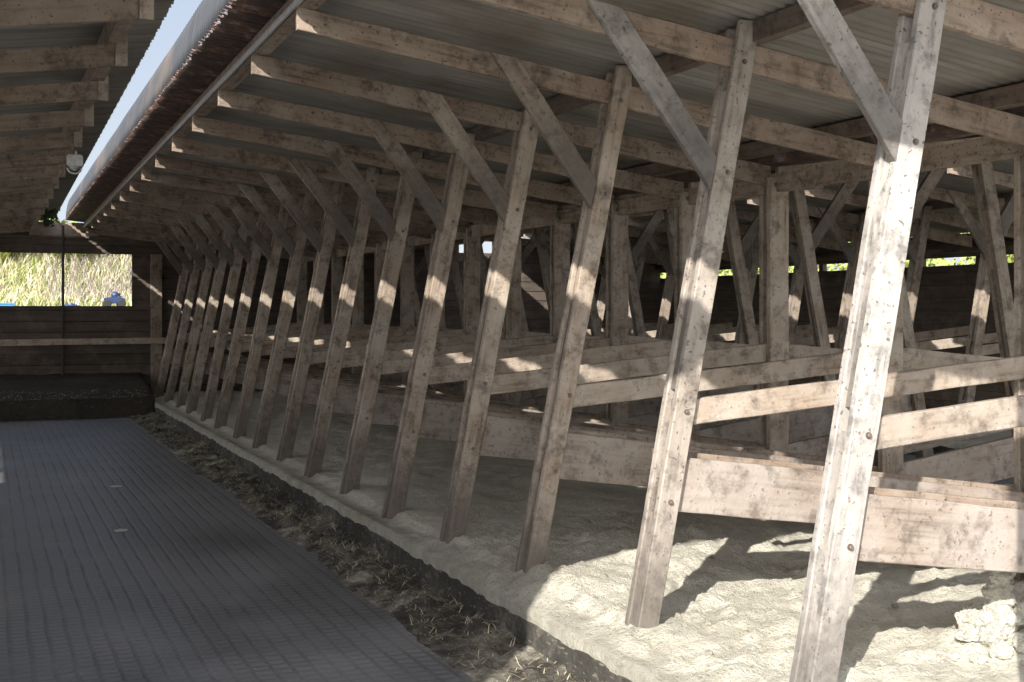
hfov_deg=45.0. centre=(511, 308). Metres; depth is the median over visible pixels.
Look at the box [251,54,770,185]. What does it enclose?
rafter
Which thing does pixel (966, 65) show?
ceiling
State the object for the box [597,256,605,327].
leaning post
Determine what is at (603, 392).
rail
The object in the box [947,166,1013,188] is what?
rafter
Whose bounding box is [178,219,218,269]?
diagonal brace
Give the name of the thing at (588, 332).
rail
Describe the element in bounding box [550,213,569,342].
post
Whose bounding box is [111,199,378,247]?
rafter
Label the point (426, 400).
board
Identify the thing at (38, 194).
rafter
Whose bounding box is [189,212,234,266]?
diagonal brace
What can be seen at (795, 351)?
rail
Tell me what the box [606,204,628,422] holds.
post
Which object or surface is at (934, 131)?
purlin
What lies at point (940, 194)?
rafter
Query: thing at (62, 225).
pole
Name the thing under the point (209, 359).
board
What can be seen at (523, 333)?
rail
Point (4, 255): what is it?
shrub
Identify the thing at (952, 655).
clod
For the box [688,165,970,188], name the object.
rafter
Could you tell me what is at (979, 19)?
rafter
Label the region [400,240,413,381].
post
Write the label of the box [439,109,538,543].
leaning post
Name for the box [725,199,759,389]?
leaning post
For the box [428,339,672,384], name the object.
rail
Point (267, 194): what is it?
rafter
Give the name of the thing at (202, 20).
ridge upstand
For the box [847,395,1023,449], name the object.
rail
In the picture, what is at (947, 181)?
ceiling
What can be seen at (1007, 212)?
diagonal brace
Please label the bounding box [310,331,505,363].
rail
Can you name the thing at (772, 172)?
purlin
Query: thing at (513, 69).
diagonal brace
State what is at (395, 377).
board
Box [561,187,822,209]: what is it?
rafter
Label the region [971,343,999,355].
rail
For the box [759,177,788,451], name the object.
post
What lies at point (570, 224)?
rafter
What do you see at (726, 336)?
rail
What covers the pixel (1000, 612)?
clod
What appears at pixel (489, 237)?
rafter
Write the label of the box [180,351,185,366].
board
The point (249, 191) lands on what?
diagonal brace
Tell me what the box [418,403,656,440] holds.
board
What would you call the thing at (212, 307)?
leaning post
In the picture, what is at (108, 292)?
bramble
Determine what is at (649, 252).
rafter
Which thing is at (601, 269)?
diagonal brace
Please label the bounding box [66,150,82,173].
lamp
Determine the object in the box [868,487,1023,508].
board
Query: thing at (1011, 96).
purlin
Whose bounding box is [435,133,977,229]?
purlin
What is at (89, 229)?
rafter
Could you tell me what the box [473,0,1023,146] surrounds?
rafter
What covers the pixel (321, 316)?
post
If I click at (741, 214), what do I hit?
rafter
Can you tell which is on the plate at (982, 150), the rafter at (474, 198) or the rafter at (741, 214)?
the rafter at (474, 198)
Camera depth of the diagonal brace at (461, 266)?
19.85 m
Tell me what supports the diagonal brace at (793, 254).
attached to the leaning post at (797, 283)
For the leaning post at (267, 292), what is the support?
on the bed at (501, 489)
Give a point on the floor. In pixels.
(196, 587)
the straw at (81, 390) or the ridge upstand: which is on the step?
the straw at (81, 390)
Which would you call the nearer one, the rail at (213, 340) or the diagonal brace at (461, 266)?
the rail at (213, 340)
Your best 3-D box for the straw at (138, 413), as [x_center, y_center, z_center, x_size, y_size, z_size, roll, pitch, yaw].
[-2.502,1.586,11.454,0.556,0.133,16.164,0,0,-23]
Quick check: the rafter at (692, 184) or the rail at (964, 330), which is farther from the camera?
the rail at (964, 330)
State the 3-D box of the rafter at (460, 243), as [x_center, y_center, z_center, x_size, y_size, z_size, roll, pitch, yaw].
[-2.206,-1.066,21.815,3.000,0.457,0.038,0,0,-23]
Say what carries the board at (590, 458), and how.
attached to the leaning post at (534, 540)
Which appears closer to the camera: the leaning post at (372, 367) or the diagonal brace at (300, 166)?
the leaning post at (372, 367)
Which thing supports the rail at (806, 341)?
attached to the leaning post at (797, 283)
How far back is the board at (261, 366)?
14.48 m
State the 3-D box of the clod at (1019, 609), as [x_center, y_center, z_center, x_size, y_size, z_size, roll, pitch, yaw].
[2.132,1.242,5.067,0.158,0.150,0.164,0,0,-23]
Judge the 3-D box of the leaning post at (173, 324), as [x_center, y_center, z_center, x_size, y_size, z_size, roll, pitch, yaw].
[-5.560,0.138,20.384,0.690,2.785,0.114,0,0,-23]
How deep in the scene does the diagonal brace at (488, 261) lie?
18.79 m
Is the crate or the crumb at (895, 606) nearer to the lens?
the crumb at (895, 606)
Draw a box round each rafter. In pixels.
[0,0,153,26]
[0,37,127,73]
[0,75,108,106]
[0,104,93,131]
[0,127,81,152]
[0,147,72,167]
[0,163,64,180]
[0,177,58,191]
[0,188,52,202]
[0,199,48,209]
[0,206,44,217]
[0,214,40,222]
[0,226,34,233]
[86,225,289,258]
[91,220,316,257]
[97,214,334,254]
[104,207,348,249]
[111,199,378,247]
[120,190,387,241]
[130,180,434,238]
[141,168,468,233]
[155,154,498,225]
[172,136,556,219]
[192,116,613,211]
[218,89,683,199]
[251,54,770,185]
[296,7,876,167]
[364,243,463,253]
[407,228,549,236]
[409,224,570,236]
[414,237,493,246]
[455,231,534,240]
[469,213,653,227]
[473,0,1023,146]
[473,211,654,224]
[521,238,667,264]
[523,196,758,216]
[523,233,669,258]
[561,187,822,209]
[573,236,729,260]
[618,180,868,200]
[628,218,796,250]
[628,228,749,254]
[663,217,850,250]
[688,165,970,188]
[736,209,852,239]
[747,198,971,246]
[775,160,845,173]
[805,188,1013,237]
[858,0,1023,52]
[917,183,1005,208]
[924,136,985,147]
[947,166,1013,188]
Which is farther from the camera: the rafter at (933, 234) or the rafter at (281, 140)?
the rafter at (933, 234)
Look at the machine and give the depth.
35.84 m
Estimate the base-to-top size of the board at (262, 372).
0.543 m
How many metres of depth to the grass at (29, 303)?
40.05 m
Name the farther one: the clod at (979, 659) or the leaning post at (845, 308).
the leaning post at (845, 308)
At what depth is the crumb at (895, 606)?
5.86 m
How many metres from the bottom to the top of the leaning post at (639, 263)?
2.765 m
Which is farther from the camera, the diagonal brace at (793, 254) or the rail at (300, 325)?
the rail at (300, 325)
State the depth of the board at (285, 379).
12.97 m
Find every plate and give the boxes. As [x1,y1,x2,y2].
[303,137,1023,261]
[655,244,1013,269]
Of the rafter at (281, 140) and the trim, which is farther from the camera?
the trim
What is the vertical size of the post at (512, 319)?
2.430 m
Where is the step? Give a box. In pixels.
[0,372,154,421]
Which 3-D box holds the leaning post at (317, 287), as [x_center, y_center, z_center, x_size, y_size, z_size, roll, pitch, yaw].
[-1.943,0.138,11.918,0.679,2.785,0.127,0,0,-23]
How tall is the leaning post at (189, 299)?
2.785 m
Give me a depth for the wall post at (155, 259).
20.75 m
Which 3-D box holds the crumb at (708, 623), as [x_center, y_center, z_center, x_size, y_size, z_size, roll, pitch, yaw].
[0.872,1.395,5.471,0.036,0.026,0.035,0,0,-23]
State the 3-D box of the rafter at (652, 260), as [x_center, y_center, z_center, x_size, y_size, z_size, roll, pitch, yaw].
[1.391,-1.097,23.349,3.560,0.513,0.038,0,0,-23]
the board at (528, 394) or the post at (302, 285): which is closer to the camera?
the board at (528, 394)
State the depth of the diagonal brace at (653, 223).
14.62 m
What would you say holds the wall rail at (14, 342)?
attached to the wall post at (155, 259)
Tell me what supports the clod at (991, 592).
on the clod at (1000, 612)
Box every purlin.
[48,21,133,165]
[302,0,872,193]
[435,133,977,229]
[462,82,1023,209]
[469,106,1023,222]
[557,135,982,209]
[574,192,1010,245]
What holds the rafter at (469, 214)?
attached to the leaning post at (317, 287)
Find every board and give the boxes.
[29,222,97,236]
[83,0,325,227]
[170,349,174,363]
[173,348,294,363]
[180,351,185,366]
[183,350,312,366]
[192,354,197,370]
[196,352,324,368]
[204,357,212,374]
[208,355,351,372]
[219,360,227,378]
[223,358,361,374]
[235,363,390,383]
[239,361,399,381]
[255,367,430,389]
[259,365,429,386]
[276,372,465,396]
[281,370,463,393]
[303,378,463,404]
[307,375,502,400]
[333,384,459,414]
[338,382,544,407]
[371,393,609,425]
[377,390,605,417]
[388,373,399,376]
[388,376,399,379]
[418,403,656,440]
[425,399,657,429]
[429,381,463,386]
[445,384,463,391]
[480,416,765,460]
[487,412,759,445]
[490,376,643,399]
[521,374,660,405]
[559,433,877,486]
[568,428,825,459]
[572,385,754,416]
[629,379,823,429]
[652,448,1014,490]
[661,454,1023,522]
[700,394,912,442]
[789,395,1013,455]
[836,490,1023,572]
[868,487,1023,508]
[903,436,1013,482]
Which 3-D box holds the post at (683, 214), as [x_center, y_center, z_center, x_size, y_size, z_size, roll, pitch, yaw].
[1.353,0.315,9.569,0.162,2.430,0.158,0,0,-23]
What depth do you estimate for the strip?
7.34 m
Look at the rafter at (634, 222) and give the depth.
18.58 m
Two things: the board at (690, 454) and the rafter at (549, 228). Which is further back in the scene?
the rafter at (549, 228)
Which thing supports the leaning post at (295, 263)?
on the bed at (501, 489)
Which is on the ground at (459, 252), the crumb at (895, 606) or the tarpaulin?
the tarpaulin
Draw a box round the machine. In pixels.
[102,291,125,305]
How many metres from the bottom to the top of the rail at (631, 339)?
0.314 m
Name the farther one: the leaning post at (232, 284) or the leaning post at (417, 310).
the leaning post at (417, 310)
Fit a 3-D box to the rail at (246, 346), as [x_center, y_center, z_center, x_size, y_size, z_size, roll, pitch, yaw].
[-2.395,0.379,15.483,2.137,0.315,0.038,0,0,-23]
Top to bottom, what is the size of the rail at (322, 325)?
0.308 m
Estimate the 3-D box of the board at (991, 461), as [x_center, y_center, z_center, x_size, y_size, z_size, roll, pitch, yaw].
[3.313,0.920,7.915,2.195,0.545,0.038,0,0,-23]
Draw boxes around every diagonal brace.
[151,236,182,275]
[158,231,193,273]
[168,225,205,271]
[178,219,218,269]
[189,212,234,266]
[203,203,251,264]
[220,194,271,260]
[237,184,295,257]
[258,171,322,252]
[285,156,355,246]
[317,139,395,240]
[361,117,445,232]
[414,254,425,277]
[415,89,508,221]
[459,238,486,274]
[486,256,490,272]
[489,52,596,208]
[521,229,546,265]
[549,225,572,259]
[586,0,716,189]
[598,261,605,278]
[631,210,663,262]
[640,230,671,275]
[725,233,752,271]
[741,211,758,254]
[789,240,799,269]
[797,0,902,161]
[811,181,858,249]
[817,207,854,266]
[907,237,917,263]
[911,169,945,224]
[946,189,985,259]
[1000,189,1013,236]
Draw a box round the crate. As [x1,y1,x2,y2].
[0,303,14,305]
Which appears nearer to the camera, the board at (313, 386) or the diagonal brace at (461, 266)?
the board at (313, 386)
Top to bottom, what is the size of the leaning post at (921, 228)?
2.765 m
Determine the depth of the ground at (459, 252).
40.85 m
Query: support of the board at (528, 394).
attached to the leaning post at (634, 298)
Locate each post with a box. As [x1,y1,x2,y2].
[150,254,161,394]
[155,241,194,397]
[164,237,205,401]
[175,232,219,407]
[185,227,233,413]
[200,224,247,421]
[213,214,266,428]
[233,203,288,438]
[252,193,314,447]
[276,181,344,460]
[297,262,306,324]
[304,167,380,477]
[313,254,323,367]
[331,251,342,370]
[339,152,422,493]
[352,256,363,373]
[374,243,387,377]
[381,133,474,518]
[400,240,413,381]
[414,276,420,326]
[423,246,445,327]
[430,234,444,388]
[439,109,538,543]
[451,244,463,328]
[463,228,479,393]
[480,237,487,296]
[503,231,521,402]
[515,65,631,573]
[521,293,528,331]
[534,227,549,316]
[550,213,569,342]
[571,222,601,336]
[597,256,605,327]
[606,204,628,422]
[625,19,756,628]
[628,234,653,376]
[628,242,647,335]
[655,255,673,374]
[663,208,702,369]
[674,192,699,435]
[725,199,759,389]
[733,233,758,365]
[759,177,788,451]
[789,0,946,681]
[789,189,835,380]
[789,219,813,343]
[834,213,865,379]
[869,178,902,474]
[903,275,932,457]
[906,206,931,323]
[958,198,1004,440]
[971,162,1013,435]
[1014,157,1023,581]
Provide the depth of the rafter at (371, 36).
6.58 m
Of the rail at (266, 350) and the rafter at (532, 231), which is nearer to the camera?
the rail at (266, 350)
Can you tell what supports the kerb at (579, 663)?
on the floor
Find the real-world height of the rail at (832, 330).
0.302 m
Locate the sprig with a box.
[41,208,59,226]
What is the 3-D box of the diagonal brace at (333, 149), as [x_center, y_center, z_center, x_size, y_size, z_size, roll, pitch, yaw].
[-1.217,-0.929,9.689,0.635,0.779,0.036,0,0,-23]
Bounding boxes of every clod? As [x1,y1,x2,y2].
[948,651,961,660]
[954,604,978,626]
[954,625,979,641]
[969,653,988,664]
[974,599,1020,637]
[976,621,1007,646]
[981,581,1016,606]
[988,639,1013,659]
[989,571,1015,584]
[1012,588,1017,608]
[1012,596,1023,624]
[1012,632,1023,652]
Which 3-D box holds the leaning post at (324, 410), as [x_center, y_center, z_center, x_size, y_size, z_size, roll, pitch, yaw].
[-1.497,0.138,10.858,0.686,2.785,0.127,0,0,-23]
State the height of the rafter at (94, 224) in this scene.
0.522 m
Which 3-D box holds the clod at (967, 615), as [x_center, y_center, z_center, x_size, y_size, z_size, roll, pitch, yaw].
[1.912,1.298,5.182,0.106,0.105,0.110,0,0,-23]
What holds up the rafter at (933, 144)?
on the plate at (982, 150)
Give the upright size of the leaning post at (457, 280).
2.765 m
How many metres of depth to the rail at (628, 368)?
8.04 m
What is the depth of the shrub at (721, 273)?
29.31 m
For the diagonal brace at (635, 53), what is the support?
attached to the leaning post at (674, 430)
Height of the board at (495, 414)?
0.552 m
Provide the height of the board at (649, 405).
0.552 m
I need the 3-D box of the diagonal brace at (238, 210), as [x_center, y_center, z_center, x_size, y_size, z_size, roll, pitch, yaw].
[-2.997,-0.912,13.931,0.581,0.745,0.036,0,0,-23]
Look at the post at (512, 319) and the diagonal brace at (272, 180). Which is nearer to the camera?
the diagonal brace at (272, 180)
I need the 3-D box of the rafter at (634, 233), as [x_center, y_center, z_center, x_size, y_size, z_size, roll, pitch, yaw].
[2.744,-1.110,20.175,3.560,0.545,0.038,0,0,-23]
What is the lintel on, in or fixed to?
attached to the wall at (16, 322)
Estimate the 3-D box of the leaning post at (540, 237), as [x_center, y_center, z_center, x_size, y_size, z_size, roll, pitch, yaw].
[0.583,0.147,16.753,0.661,2.765,0.114,0,0,-23]
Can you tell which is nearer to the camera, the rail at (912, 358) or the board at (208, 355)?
the rail at (912, 358)
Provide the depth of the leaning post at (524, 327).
17.76 m
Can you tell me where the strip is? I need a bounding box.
[126,412,601,681]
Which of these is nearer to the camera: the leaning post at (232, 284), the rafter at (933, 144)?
the rafter at (933, 144)
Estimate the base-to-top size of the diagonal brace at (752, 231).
0.768 m
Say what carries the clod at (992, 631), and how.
on the bed at (501, 489)
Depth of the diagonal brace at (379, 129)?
8.63 m
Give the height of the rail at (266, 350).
0.303 m
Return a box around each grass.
[0,253,131,305]
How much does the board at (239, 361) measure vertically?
0.542 m
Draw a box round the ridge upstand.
[66,0,231,215]
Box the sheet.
[65,0,286,221]
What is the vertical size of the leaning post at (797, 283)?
2.765 m
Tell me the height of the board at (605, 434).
0.547 m
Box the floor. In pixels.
[0,418,1013,681]
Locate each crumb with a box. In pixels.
[705,621,712,625]
[705,649,712,654]
[891,604,898,608]
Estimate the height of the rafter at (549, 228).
0.486 m
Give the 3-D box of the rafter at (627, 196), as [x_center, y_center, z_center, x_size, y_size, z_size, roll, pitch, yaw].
[2.306,-1.108,11.237,3.000,0.537,0.038,0,0,-23]
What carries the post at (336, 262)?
on the bed at (501, 489)
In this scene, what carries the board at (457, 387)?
attached to the leaning post at (594, 321)
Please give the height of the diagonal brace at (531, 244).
0.731 m
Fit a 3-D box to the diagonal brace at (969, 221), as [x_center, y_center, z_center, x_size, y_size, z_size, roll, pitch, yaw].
[5.019,-0.923,13.600,0.595,0.767,0.036,0,0,-23]
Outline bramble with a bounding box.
[33,253,131,305]
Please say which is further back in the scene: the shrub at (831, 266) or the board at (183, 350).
the shrub at (831, 266)
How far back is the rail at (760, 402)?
5.88 m
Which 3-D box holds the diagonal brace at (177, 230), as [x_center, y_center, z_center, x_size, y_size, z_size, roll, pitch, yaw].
[-4.791,-0.897,18.167,0.558,0.714,0.036,0,0,-23]
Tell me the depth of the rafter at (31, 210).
16.24 m
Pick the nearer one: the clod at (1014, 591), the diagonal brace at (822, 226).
the clod at (1014, 591)
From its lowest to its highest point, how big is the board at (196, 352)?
0.559 m
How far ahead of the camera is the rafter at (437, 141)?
8.68 m
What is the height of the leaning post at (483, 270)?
2.765 m
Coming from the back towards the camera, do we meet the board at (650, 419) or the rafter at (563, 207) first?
the rafter at (563, 207)
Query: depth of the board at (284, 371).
13.48 m
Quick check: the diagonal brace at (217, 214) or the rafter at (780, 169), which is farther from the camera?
the diagonal brace at (217, 214)
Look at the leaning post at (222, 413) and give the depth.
15.04 m
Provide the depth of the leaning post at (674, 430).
5.56 m
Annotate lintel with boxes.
[0,234,127,238]
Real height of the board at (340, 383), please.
0.556 m
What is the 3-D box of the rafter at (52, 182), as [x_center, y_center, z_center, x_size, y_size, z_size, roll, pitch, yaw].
[-6.470,-1.142,12.482,3.552,0.597,0.061,0,0,-23]
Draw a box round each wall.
[0,231,659,392]
[660,263,1013,408]
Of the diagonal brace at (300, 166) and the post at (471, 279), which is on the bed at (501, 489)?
the post at (471, 279)
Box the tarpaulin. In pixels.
[64,303,78,305]
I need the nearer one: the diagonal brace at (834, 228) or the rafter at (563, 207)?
the rafter at (563, 207)
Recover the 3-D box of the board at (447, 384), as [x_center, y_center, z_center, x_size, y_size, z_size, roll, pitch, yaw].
[-0.297,0.919,16.378,2.195,0.543,0.038,0,0,-23]
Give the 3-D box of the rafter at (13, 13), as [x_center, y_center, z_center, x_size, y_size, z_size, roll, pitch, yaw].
[-3.312,-1.173,5.077,3.552,0.667,0.061,0,0,-23]
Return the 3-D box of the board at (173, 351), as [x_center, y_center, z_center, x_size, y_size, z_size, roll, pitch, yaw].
[-4.673,0.922,20.762,2.195,0.550,0.038,0,0,-23]
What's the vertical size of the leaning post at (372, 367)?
2.785 m
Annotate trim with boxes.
[660,233,1013,272]
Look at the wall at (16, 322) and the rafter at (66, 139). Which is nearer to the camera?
the rafter at (66, 139)
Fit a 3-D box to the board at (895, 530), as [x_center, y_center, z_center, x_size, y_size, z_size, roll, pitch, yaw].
[2.148,0.934,4.918,2.080,0.542,0.038,0,0,-23]
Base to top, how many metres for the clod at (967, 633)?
0.073 m
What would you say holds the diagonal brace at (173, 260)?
attached to the leaning post at (173, 324)
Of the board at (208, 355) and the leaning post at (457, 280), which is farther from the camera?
the leaning post at (457, 280)
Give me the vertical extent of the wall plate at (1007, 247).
0.064 m
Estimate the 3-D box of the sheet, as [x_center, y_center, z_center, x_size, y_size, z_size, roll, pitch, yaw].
[-3.423,-1.534,11.559,0.441,0.227,19.149,0,0,-23]
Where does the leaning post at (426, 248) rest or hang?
on the bed at (501, 489)
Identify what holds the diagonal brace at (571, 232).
attached to the leaning post at (540, 237)
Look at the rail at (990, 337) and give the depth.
15.00 m
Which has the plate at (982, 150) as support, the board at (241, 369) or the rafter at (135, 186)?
the rafter at (135, 186)
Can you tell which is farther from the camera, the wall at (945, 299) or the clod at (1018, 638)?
the wall at (945, 299)
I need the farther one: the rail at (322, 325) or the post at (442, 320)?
the rail at (322, 325)
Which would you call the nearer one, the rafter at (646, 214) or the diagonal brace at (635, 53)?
the diagonal brace at (635, 53)
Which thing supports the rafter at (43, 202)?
on the wall plate
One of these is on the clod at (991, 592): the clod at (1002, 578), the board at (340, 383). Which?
the clod at (1002, 578)
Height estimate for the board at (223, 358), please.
0.552 m
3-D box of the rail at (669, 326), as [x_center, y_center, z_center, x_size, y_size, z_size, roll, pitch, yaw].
[2.469,0.377,22.558,2.137,0.308,0.038,0,0,-23]
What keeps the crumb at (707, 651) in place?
on the bed at (501, 489)
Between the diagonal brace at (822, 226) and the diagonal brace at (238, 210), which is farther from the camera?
the diagonal brace at (238, 210)
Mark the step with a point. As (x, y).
(103, 385)
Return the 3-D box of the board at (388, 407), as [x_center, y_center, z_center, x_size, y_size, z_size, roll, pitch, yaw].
[-0.161,0.920,10.184,2.195,0.544,0.038,0,0,-23]
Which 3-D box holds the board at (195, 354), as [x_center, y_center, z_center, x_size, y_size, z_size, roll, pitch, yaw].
[-3.771,0.927,18.647,2.195,0.559,0.038,0,0,-23]
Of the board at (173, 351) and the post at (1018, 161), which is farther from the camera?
the board at (173, 351)
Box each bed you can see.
[153,390,1023,681]
[941,430,1011,448]
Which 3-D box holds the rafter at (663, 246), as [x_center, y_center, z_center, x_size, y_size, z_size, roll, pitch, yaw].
[2.293,-1.108,21.233,3.560,0.531,0.038,0,0,-23]
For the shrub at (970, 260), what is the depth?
22.55 m
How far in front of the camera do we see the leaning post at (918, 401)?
10.37 m
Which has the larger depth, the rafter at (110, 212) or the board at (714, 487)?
the rafter at (110, 212)
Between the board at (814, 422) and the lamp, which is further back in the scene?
the lamp
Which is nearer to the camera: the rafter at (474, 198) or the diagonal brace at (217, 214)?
the rafter at (474, 198)
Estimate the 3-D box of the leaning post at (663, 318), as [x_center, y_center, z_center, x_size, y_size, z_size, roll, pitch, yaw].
[2.462,0.147,20.055,0.677,2.765,0.114,0,0,-23]
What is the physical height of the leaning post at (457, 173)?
2.785 m
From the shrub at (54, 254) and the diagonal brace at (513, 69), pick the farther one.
the shrub at (54, 254)
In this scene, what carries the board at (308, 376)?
attached to the leaning post at (317, 287)
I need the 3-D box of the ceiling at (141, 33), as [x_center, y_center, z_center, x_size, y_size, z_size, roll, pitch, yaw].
[-5.662,-1.380,10.550,4.283,0.625,19.250,0,0,-23]
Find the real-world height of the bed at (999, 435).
0.079 m
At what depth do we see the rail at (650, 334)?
21.72 m
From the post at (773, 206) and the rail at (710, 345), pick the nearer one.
the post at (773, 206)
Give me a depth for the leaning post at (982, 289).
13.68 m
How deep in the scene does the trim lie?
17.64 m
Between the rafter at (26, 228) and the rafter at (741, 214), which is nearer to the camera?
the rafter at (741, 214)
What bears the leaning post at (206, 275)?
on the bed at (501, 489)
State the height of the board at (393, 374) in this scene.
0.545 m
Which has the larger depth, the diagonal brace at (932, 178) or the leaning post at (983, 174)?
the diagonal brace at (932, 178)
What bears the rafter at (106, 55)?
on the wall plate
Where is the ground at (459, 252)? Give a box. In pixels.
[0,252,730,299]
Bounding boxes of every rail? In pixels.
[0,338,165,345]
[175,323,297,340]
[185,324,302,342]
[198,323,331,343]
[210,325,352,346]
[225,326,370,348]
[241,326,401,351]
[261,330,416,355]
[284,329,465,358]
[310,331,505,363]
[341,335,552,367]
[381,337,610,374]
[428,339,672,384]
[491,344,766,394]
[521,331,549,337]
[573,353,842,407]
[585,336,604,339]
[586,322,657,334]
[602,324,673,336]
[628,336,667,343]
[631,322,731,337]
[665,324,758,338]
[671,355,1023,424]
[705,341,749,349]
[707,324,810,341]
[757,327,836,342]
[789,344,915,370]
[794,334,835,345]
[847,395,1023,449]
[903,348,1000,368]
[914,326,968,341]
[915,332,997,349]
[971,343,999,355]
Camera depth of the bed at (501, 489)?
6.50 m
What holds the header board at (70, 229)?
attached to the wall at (16, 322)
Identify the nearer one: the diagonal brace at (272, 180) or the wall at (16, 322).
the diagonal brace at (272, 180)
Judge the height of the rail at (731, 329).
0.296 m
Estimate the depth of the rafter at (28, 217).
17.30 m
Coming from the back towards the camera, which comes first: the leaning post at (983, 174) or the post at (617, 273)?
the post at (617, 273)
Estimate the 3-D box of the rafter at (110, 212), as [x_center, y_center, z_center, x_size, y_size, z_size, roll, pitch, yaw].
[-3.895,-1.108,17.343,3.497,0.536,0.038,0,0,-23]
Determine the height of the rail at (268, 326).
0.308 m
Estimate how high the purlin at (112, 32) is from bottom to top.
0.293 m
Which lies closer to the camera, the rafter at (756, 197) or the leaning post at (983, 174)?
the leaning post at (983, 174)
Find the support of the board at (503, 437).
attached to the leaning post at (503, 255)
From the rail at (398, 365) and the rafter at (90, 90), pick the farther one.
the rail at (398, 365)
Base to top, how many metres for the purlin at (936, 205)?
0.158 m
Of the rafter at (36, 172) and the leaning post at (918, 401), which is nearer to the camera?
the leaning post at (918, 401)
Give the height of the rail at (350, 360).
0.286 m
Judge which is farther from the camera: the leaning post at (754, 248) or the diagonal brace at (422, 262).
the diagonal brace at (422, 262)
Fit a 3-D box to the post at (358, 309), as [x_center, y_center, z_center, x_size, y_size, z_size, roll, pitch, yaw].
[-2.260,0.315,18.037,0.162,2.430,0.145,0,0,-23]
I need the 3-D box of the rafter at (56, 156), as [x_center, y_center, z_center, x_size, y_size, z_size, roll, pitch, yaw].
[-5.567,-1.151,10.366,3.552,0.618,0.061,0,0,-23]
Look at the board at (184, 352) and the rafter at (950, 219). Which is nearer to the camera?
the rafter at (950, 219)
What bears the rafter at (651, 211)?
on the plate at (982, 150)
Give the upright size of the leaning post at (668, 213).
2.765 m
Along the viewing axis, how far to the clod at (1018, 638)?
4.91 m
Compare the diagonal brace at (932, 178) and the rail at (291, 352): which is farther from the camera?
the rail at (291, 352)
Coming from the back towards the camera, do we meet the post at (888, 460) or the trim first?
the trim
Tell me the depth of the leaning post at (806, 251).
11.38 m
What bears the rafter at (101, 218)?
on the plate at (982, 150)
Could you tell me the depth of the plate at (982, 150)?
8.14 m
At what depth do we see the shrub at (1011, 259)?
21.50 m
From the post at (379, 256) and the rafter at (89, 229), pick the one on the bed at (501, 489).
the post at (379, 256)
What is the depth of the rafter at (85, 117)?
8.82 m
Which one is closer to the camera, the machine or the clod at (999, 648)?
the clod at (999, 648)
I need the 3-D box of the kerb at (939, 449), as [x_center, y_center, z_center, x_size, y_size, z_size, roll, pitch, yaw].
[3.148,1.567,17.378,0.172,0.165,13.500,0,0,-23]
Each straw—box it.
[3,390,147,406]
[138,413,590,681]
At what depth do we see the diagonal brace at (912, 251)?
14.73 m
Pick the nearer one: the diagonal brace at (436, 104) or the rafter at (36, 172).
the diagonal brace at (436, 104)
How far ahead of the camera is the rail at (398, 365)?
10.19 m
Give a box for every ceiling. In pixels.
[0,0,173,217]
[128,0,1023,212]
[521,159,1013,251]
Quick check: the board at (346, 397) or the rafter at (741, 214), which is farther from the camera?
the rafter at (741, 214)
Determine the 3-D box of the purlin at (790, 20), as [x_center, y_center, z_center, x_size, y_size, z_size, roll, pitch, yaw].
[-1.692,-1.243,12.302,0.070,0.172,19.120,0,0,-23]
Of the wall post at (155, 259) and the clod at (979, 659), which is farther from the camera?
the wall post at (155, 259)
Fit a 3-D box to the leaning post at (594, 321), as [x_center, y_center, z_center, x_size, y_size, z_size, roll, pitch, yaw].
[1.043,0.147,15.699,0.682,2.765,0.114,0,0,-23]
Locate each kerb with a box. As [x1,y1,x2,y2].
[155,408,631,681]
[907,446,958,454]
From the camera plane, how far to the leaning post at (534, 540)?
6.61 m
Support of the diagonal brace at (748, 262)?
attached to the leaning post at (754, 248)
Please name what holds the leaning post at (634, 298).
on the bed at (501, 489)
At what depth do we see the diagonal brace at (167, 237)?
19.22 m
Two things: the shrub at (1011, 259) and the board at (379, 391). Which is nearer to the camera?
the board at (379, 391)
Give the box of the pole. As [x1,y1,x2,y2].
[62,225,63,374]
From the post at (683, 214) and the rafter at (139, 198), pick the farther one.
the rafter at (139, 198)
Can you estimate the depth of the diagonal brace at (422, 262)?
21.99 m
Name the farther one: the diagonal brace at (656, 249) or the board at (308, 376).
the diagonal brace at (656, 249)
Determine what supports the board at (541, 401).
attached to the leaning post at (668, 213)
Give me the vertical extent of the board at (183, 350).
0.559 m
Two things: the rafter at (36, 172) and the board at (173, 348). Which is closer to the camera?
the rafter at (36, 172)
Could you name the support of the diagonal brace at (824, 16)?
attached to the leaning post at (864, 367)
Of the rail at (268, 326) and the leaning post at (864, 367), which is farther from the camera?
the rail at (268, 326)
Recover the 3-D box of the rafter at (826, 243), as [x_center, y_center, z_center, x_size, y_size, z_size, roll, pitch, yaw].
[3.647,-1.118,18.060,3.560,0.569,0.038,0,0,-23]
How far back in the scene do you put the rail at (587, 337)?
11.81 m
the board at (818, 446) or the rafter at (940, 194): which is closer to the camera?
the board at (818, 446)
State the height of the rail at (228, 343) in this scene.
0.309 m
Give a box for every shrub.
[1,252,19,263]
[50,219,89,262]
[718,267,792,275]
[757,263,847,273]
[905,233,1012,266]
[975,254,1013,262]
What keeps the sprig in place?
hanging from the ceiling at (141, 33)
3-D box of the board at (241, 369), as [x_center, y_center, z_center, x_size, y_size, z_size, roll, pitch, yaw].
[-2.417,0.919,15.473,2.195,0.542,0.038,0,0,-23]
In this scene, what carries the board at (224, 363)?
attached to the leaning post at (232, 284)

